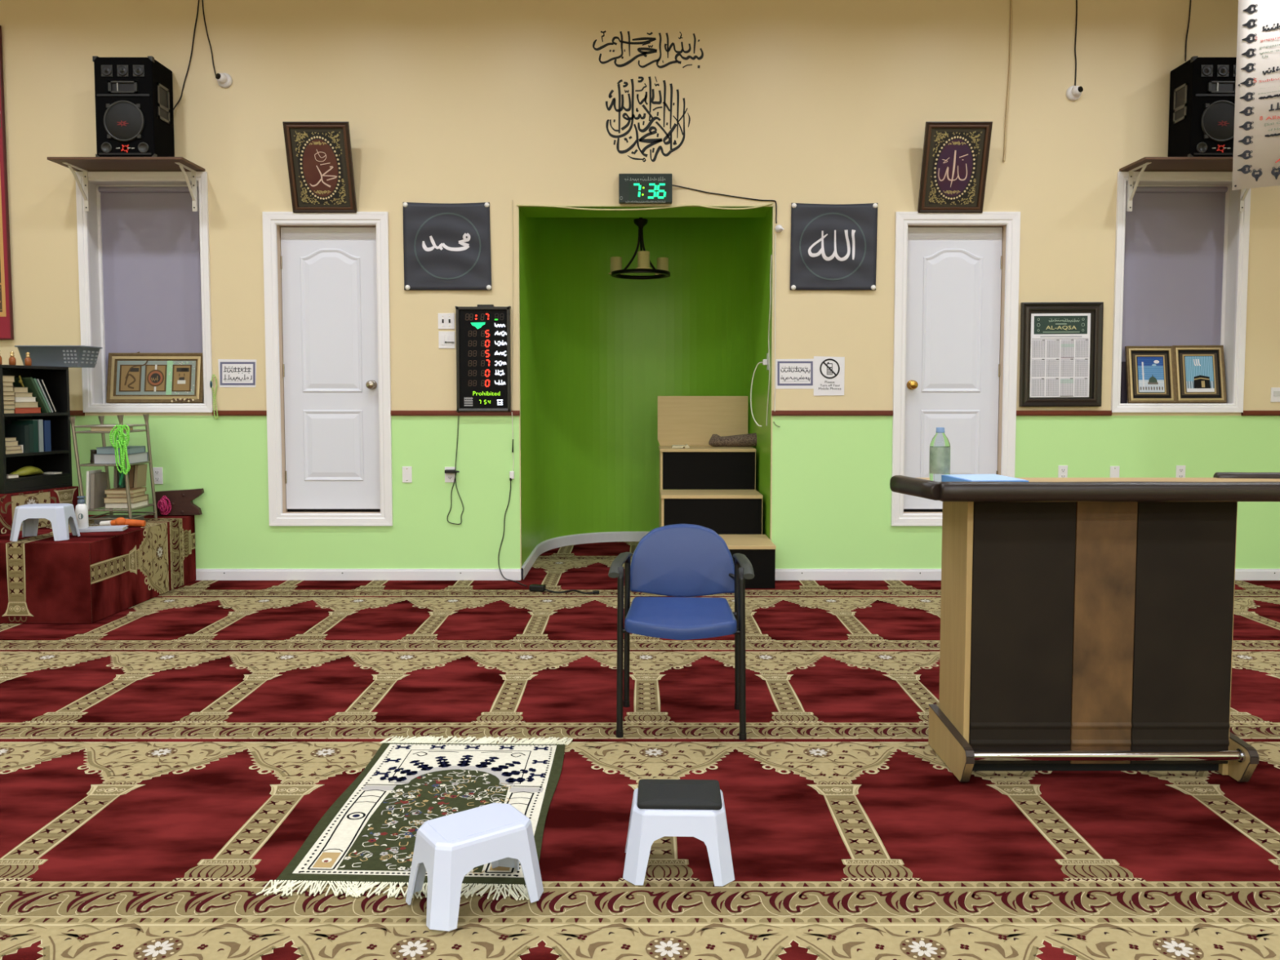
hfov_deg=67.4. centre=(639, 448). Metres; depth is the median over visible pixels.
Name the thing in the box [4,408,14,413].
book
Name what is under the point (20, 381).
tassel
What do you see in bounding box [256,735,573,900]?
rug
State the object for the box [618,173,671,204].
digital clock
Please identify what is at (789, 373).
paper sign
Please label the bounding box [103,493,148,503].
book
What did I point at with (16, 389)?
book
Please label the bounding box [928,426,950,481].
water bottle
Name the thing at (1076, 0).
cable
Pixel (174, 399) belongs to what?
chain
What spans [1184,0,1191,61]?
cable
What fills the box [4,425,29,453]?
book
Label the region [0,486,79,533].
carpeted step
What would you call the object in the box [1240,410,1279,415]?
trim
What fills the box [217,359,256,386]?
paper sign
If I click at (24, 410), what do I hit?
book
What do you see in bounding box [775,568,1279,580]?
baseboard
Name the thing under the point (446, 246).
cloth banner
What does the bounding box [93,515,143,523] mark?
flat box
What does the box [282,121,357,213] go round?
calligraphy
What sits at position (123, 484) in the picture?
book
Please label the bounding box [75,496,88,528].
lotion bottle
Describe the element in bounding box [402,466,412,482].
wall plate
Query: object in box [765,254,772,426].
cord
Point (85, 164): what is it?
wall shelf
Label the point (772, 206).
trim
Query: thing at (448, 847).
step stool
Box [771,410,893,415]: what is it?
trim
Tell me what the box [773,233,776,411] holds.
cord
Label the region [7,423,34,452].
book
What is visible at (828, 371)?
sign
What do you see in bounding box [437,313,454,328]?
switch plate
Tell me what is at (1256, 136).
hanging banner
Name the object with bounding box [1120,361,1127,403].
board
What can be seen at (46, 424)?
book
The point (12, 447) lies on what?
book
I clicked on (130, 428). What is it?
book
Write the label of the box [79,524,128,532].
book
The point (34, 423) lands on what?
book
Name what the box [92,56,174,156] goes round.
loudspeaker
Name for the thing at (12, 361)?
perfume bottle
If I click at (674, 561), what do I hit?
armchair
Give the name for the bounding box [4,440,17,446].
book
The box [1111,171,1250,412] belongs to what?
window
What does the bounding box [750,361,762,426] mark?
cord
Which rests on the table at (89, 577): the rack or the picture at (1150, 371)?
the rack
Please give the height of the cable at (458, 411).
0.794 m
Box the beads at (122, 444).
[109,424,130,484]
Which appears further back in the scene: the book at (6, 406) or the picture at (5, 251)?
the picture at (5, 251)
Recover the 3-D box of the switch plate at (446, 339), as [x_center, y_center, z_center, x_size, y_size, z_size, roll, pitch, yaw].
[-1.341,-0.756,6.662,0.112,0.118,0.013,0,3,0]
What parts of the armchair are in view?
leg, armrest, leg, seat, seat rail, backrest, leg, leg, armrest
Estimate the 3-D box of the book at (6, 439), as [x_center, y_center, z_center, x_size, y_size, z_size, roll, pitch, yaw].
[-3.925,-0.059,5.903,0.140,0.022,0.078,1,3,14]
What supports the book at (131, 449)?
on the book at (142, 456)
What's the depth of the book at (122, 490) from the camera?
6.25 m
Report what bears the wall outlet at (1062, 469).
attached to the wall
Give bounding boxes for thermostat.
[1270,387,1279,402]
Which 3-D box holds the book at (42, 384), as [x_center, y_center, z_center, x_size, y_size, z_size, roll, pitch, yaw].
[-3.862,-0.339,6.163,0.170,0.214,0.109,1,3,14]
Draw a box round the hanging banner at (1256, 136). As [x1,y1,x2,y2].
[1231,0,1279,190]
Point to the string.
(771, 203)
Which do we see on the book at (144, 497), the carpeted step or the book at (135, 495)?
the book at (135, 495)
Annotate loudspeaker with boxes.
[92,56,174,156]
[1167,56,1236,156]
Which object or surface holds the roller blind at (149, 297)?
attached to the window at (143, 249)
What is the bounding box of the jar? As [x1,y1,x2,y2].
[89,449,97,462]
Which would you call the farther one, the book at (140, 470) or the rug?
the book at (140, 470)
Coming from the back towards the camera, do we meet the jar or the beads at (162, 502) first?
the beads at (162, 502)
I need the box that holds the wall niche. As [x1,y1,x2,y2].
[519,206,772,565]
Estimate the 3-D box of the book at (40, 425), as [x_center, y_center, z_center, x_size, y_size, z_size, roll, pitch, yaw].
[-3.880,-0.084,6.109,0.170,0.205,0.031,1,3,14]
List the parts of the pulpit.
panel, panel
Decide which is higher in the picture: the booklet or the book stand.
the booklet
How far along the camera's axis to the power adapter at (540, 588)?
6.34 m
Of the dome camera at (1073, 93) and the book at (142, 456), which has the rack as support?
the book at (142, 456)
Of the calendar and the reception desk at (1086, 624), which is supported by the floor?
the reception desk at (1086, 624)
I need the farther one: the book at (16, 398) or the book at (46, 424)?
the book at (46, 424)
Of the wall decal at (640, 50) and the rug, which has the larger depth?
the wall decal at (640, 50)
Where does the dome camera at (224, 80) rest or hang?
attached to the wall
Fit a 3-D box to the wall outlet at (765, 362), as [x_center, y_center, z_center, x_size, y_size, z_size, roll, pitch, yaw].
[0.897,-0.624,6.863,0.039,0.120,0.075,0,3,0]
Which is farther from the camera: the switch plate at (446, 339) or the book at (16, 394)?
the switch plate at (446, 339)
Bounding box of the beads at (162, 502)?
[156,495,171,515]
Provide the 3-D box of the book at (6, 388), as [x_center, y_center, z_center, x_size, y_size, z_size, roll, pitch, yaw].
[-3.949,-0.367,5.880,0.200,0.032,0.071,1,3,14]
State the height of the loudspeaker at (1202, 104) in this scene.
0.660 m
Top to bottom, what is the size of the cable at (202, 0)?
0.742 m
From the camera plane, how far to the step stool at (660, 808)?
2.56 m
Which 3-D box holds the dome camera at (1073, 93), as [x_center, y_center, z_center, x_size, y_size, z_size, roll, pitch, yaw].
[2.967,-2.431,6.541,0.100,0.100,0.077,0,3,0]
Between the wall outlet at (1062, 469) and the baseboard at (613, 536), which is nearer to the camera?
the wall outlet at (1062, 469)
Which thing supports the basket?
on the bookshelf at (55, 379)
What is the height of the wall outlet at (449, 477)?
0.109 m
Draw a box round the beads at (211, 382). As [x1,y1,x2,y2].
[209,373,217,419]
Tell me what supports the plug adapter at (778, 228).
attached to the wall
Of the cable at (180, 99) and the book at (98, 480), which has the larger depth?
the cable at (180, 99)
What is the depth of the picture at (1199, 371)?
6.76 m
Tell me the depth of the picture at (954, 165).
6.50 m
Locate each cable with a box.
[173,0,199,110]
[201,0,216,75]
[446,411,463,524]
[1002,0,1013,161]
[1074,0,1077,85]
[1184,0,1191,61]
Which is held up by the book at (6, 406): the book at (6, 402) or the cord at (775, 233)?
the book at (6, 402)
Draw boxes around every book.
[2,375,14,382]
[3,382,13,386]
[3,386,13,391]
[3,391,14,395]
[3,395,14,400]
[3,400,14,404]
[4,404,14,408]
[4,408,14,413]
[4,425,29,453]
[4,436,16,441]
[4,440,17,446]
[5,445,21,450]
[5,449,22,453]
[6,474,18,478]
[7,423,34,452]
[11,420,38,452]
[13,377,48,413]
[13,386,27,392]
[13,392,32,396]
[13,396,35,401]
[13,401,38,408]
[13,407,41,413]
[17,419,44,452]
[32,377,51,413]
[35,378,53,413]
[39,378,57,412]
[41,471,62,474]
[42,420,51,451]
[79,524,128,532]
[85,469,102,509]
[89,471,106,509]
[91,426,133,431]
[93,452,148,463]
[95,445,145,453]
[103,487,146,493]
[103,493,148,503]
[104,499,148,508]
[106,491,144,497]
[113,466,119,488]
[118,466,128,488]
[128,464,136,488]
[133,463,146,488]
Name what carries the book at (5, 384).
on the book at (6, 388)
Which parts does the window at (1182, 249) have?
gilt frame, frame, gilt frame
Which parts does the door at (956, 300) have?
knob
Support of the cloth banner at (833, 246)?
attached to the wall
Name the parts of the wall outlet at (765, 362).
plate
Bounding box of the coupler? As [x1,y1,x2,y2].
[509,471,514,480]
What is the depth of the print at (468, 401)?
6.66 m
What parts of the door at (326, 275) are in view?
knob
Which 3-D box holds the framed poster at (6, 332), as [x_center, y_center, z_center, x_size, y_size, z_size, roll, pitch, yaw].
[-4.665,-1.817,6.589,0.644,2.131,0.020,0,3,0]
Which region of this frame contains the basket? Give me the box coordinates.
[14,345,102,367]
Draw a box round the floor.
[0,541,1279,959]
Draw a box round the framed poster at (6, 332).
[0,25,13,339]
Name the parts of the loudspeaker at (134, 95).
baffle rail, baffle rail, handle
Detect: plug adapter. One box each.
[444,469,459,473]
[774,224,784,232]
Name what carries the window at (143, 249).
in the wall
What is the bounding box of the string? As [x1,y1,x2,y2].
[516,202,773,210]
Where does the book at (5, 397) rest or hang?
on the book at (6, 402)
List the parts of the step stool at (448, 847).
leg, leg, leg, leg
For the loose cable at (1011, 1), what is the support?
attached to the wall
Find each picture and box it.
[0,88,10,337]
[289,128,350,206]
[924,128,985,206]
[1028,311,1094,398]
[1130,351,1170,398]
[1177,350,1221,398]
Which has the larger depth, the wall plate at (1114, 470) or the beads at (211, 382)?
the wall plate at (1114, 470)
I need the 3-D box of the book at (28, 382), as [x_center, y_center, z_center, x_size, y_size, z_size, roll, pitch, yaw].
[-3.870,-0.340,6.091,0.150,0.224,0.128,1,3,14]
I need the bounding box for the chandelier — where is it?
[608,217,670,279]
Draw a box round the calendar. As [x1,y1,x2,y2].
[1018,302,1103,406]
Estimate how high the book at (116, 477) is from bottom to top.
0.151 m
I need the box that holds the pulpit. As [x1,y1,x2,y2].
[657,395,775,588]
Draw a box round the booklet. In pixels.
[671,444,684,448]
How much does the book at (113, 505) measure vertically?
0.034 m
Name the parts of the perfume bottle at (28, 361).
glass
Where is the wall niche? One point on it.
(598, 350)
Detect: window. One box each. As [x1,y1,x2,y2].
[75,171,213,412]
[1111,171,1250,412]
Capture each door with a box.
[262,211,392,525]
[890,211,1020,525]
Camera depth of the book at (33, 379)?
6.09 m
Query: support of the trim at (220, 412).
attached to the wall
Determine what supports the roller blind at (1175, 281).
attached to the window at (1182, 249)
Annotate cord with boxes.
[497,480,527,586]
[511,200,513,409]
[511,412,514,471]
[671,184,777,223]
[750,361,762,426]
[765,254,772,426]
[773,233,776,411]
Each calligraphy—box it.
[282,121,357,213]
[917,121,992,213]
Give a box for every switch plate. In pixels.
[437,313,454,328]
[438,331,454,348]
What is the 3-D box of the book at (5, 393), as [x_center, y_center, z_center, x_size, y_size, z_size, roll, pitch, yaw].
[-3.948,-0.339,5.885,0.200,0.024,0.079,1,3,14]
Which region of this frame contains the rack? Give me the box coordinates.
[68,413,157,519]
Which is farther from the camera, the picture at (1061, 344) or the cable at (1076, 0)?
the picture at (1061, 344)
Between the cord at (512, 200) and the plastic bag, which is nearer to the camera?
the plastic bag
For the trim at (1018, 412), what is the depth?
6.68 m
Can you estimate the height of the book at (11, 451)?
0.022 m
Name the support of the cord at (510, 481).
attached to the wall
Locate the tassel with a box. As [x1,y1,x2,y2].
[17,375,24,386]
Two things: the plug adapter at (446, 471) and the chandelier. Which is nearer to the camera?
the plug adapter at (446, 471)
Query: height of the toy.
0.064 m
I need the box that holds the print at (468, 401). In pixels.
[464,397,472,405]
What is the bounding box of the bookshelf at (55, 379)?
[0,364,72,493]
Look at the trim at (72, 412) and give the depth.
6.68 m
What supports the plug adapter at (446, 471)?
attached to the wall outlet at (449, 477)
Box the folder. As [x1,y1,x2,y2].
[942,474,1028,481]
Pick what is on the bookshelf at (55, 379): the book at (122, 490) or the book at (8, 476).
the book at (8, 476)
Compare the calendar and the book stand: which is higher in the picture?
the calendar
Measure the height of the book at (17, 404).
0.036 m
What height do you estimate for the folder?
0.032 m
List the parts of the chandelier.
lamp shade, arm, arm, lamp shade, arm, lamp shade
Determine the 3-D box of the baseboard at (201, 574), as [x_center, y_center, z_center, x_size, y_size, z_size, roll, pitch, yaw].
[-1.989,0.884,6.751,2.302,0.080,0.018,0,3,0]
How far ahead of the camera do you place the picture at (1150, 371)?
6.76 m
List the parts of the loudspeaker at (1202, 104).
handle, baffle rail, baffle rail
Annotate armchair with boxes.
[608,524,754,740]
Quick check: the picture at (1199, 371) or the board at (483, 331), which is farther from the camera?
the picture at (1199, 371)
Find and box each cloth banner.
[402,202,491,290]
[790,203,877,290]
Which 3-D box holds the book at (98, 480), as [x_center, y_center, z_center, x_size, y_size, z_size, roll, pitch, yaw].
[-3.525,0.270,6.252,0.036,0.231,0.150,0,3,0]
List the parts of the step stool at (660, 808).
leg, leg, leg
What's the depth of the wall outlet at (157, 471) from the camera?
6.71 m
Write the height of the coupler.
0.069 m
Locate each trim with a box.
[70,410,84,415]
[212,410,266,415]
[390,410,519,415]
[517,204,773,568]
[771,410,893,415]
[1016,410,1111,415]
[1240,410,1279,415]
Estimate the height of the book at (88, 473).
0.245 m
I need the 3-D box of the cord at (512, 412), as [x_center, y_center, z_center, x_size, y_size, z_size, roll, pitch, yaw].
[-0.889,-0.047,6.695,0.012,0.420,0.023,1,3,22]
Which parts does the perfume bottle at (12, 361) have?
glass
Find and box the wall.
[0,0,1279,568]
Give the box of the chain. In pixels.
[170,398,194,402]
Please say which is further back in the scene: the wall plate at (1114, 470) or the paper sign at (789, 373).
the wall plate at (1114, 470)
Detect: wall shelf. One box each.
[47,156,204,211]
[1119,156,1249,211]
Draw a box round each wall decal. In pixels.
[592,30,703,68]
[605,76,690,162]
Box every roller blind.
[97,186,202,386]
[1121,186,1227,361]
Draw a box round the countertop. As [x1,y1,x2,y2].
[915,477,1279,502]
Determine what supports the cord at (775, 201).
attached to the wall
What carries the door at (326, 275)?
in the wall
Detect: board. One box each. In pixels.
[454,304,511,412]
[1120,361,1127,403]
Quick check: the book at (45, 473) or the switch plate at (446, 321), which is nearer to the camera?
the book at (45, 473)
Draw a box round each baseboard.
[195,568,520,580]
[520,531,649,579]
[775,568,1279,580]
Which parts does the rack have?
post, rail, rail, rail, rail, rail, post, rail, rail, rail, post, rail, rail, rail, rail, rail, rail, post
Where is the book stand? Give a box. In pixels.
[153,488,204,515]
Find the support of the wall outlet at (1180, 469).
attached to the wall
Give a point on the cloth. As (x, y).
(748, 439)
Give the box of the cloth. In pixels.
[708,432,756,446]
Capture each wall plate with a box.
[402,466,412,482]
[1110,466,1119,477]
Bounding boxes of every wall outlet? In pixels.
[152,466,163,484]
[444,466,455,482]
[762,352,768,369]
[1057,465,1067,477]
[1175,465,1185,477]
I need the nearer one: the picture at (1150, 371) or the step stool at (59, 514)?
the step stool at (59, 514)
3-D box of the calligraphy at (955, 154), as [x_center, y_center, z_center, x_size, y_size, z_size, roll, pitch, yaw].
[2.132,-1.905,6.507,0.441,0.577,0.183,0,3,0]
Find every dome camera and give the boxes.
[215,72,232,88]
[1066,85,1083,101]
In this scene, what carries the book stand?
on the table at (89, 577)
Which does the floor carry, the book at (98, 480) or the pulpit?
the pulpit
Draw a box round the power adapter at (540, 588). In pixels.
[528,584,599,594]
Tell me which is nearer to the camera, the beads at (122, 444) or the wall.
the beads at (122, 444)
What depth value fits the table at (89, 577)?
5.52 m
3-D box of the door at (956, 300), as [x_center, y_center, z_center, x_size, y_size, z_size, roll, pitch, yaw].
[2.189,-0.549,6.727,0.854,2.173,0.135,0,3,0]
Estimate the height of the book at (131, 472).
0.152 m
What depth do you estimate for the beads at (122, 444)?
6.09 m
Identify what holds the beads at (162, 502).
hanging from the book stand
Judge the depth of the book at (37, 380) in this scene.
6.11 m
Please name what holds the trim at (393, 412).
attached to the wall
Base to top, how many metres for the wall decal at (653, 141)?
0.579 m
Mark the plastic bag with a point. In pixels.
(27, 470)
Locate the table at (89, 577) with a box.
[0,515,195,623]
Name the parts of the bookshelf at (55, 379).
panel, panel, shelf, shelf, shelf, panel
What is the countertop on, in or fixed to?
on the reception desk at (1086, 624)
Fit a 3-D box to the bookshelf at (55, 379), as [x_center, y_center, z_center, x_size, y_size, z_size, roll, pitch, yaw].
[-3.941,-0.132,6.093,0.291,0.784,0.505,1,3,14]
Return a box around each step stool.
[9,503,79,541]
[405,802,543,931]
[622,778,734,886]
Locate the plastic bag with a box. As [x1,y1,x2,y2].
[8,466,44,475]
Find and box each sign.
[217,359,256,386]
[775,359,813,388]
[813,355,844,395]
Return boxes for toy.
[99,517,146,526]
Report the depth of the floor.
3.19 m
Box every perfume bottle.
[8,351,16,364]
[24,351,31,365]
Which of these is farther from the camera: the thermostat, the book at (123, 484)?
the thermostat
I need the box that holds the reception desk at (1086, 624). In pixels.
[889,471,1279,782]
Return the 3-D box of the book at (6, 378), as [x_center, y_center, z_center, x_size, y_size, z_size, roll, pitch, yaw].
[-3.947,-0.428,5.882,0.200,0.036,0.082,1,3,14]
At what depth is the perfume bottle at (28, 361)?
6.01 m
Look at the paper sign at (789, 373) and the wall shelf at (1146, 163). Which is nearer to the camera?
the wall shelf at (1146, 163)

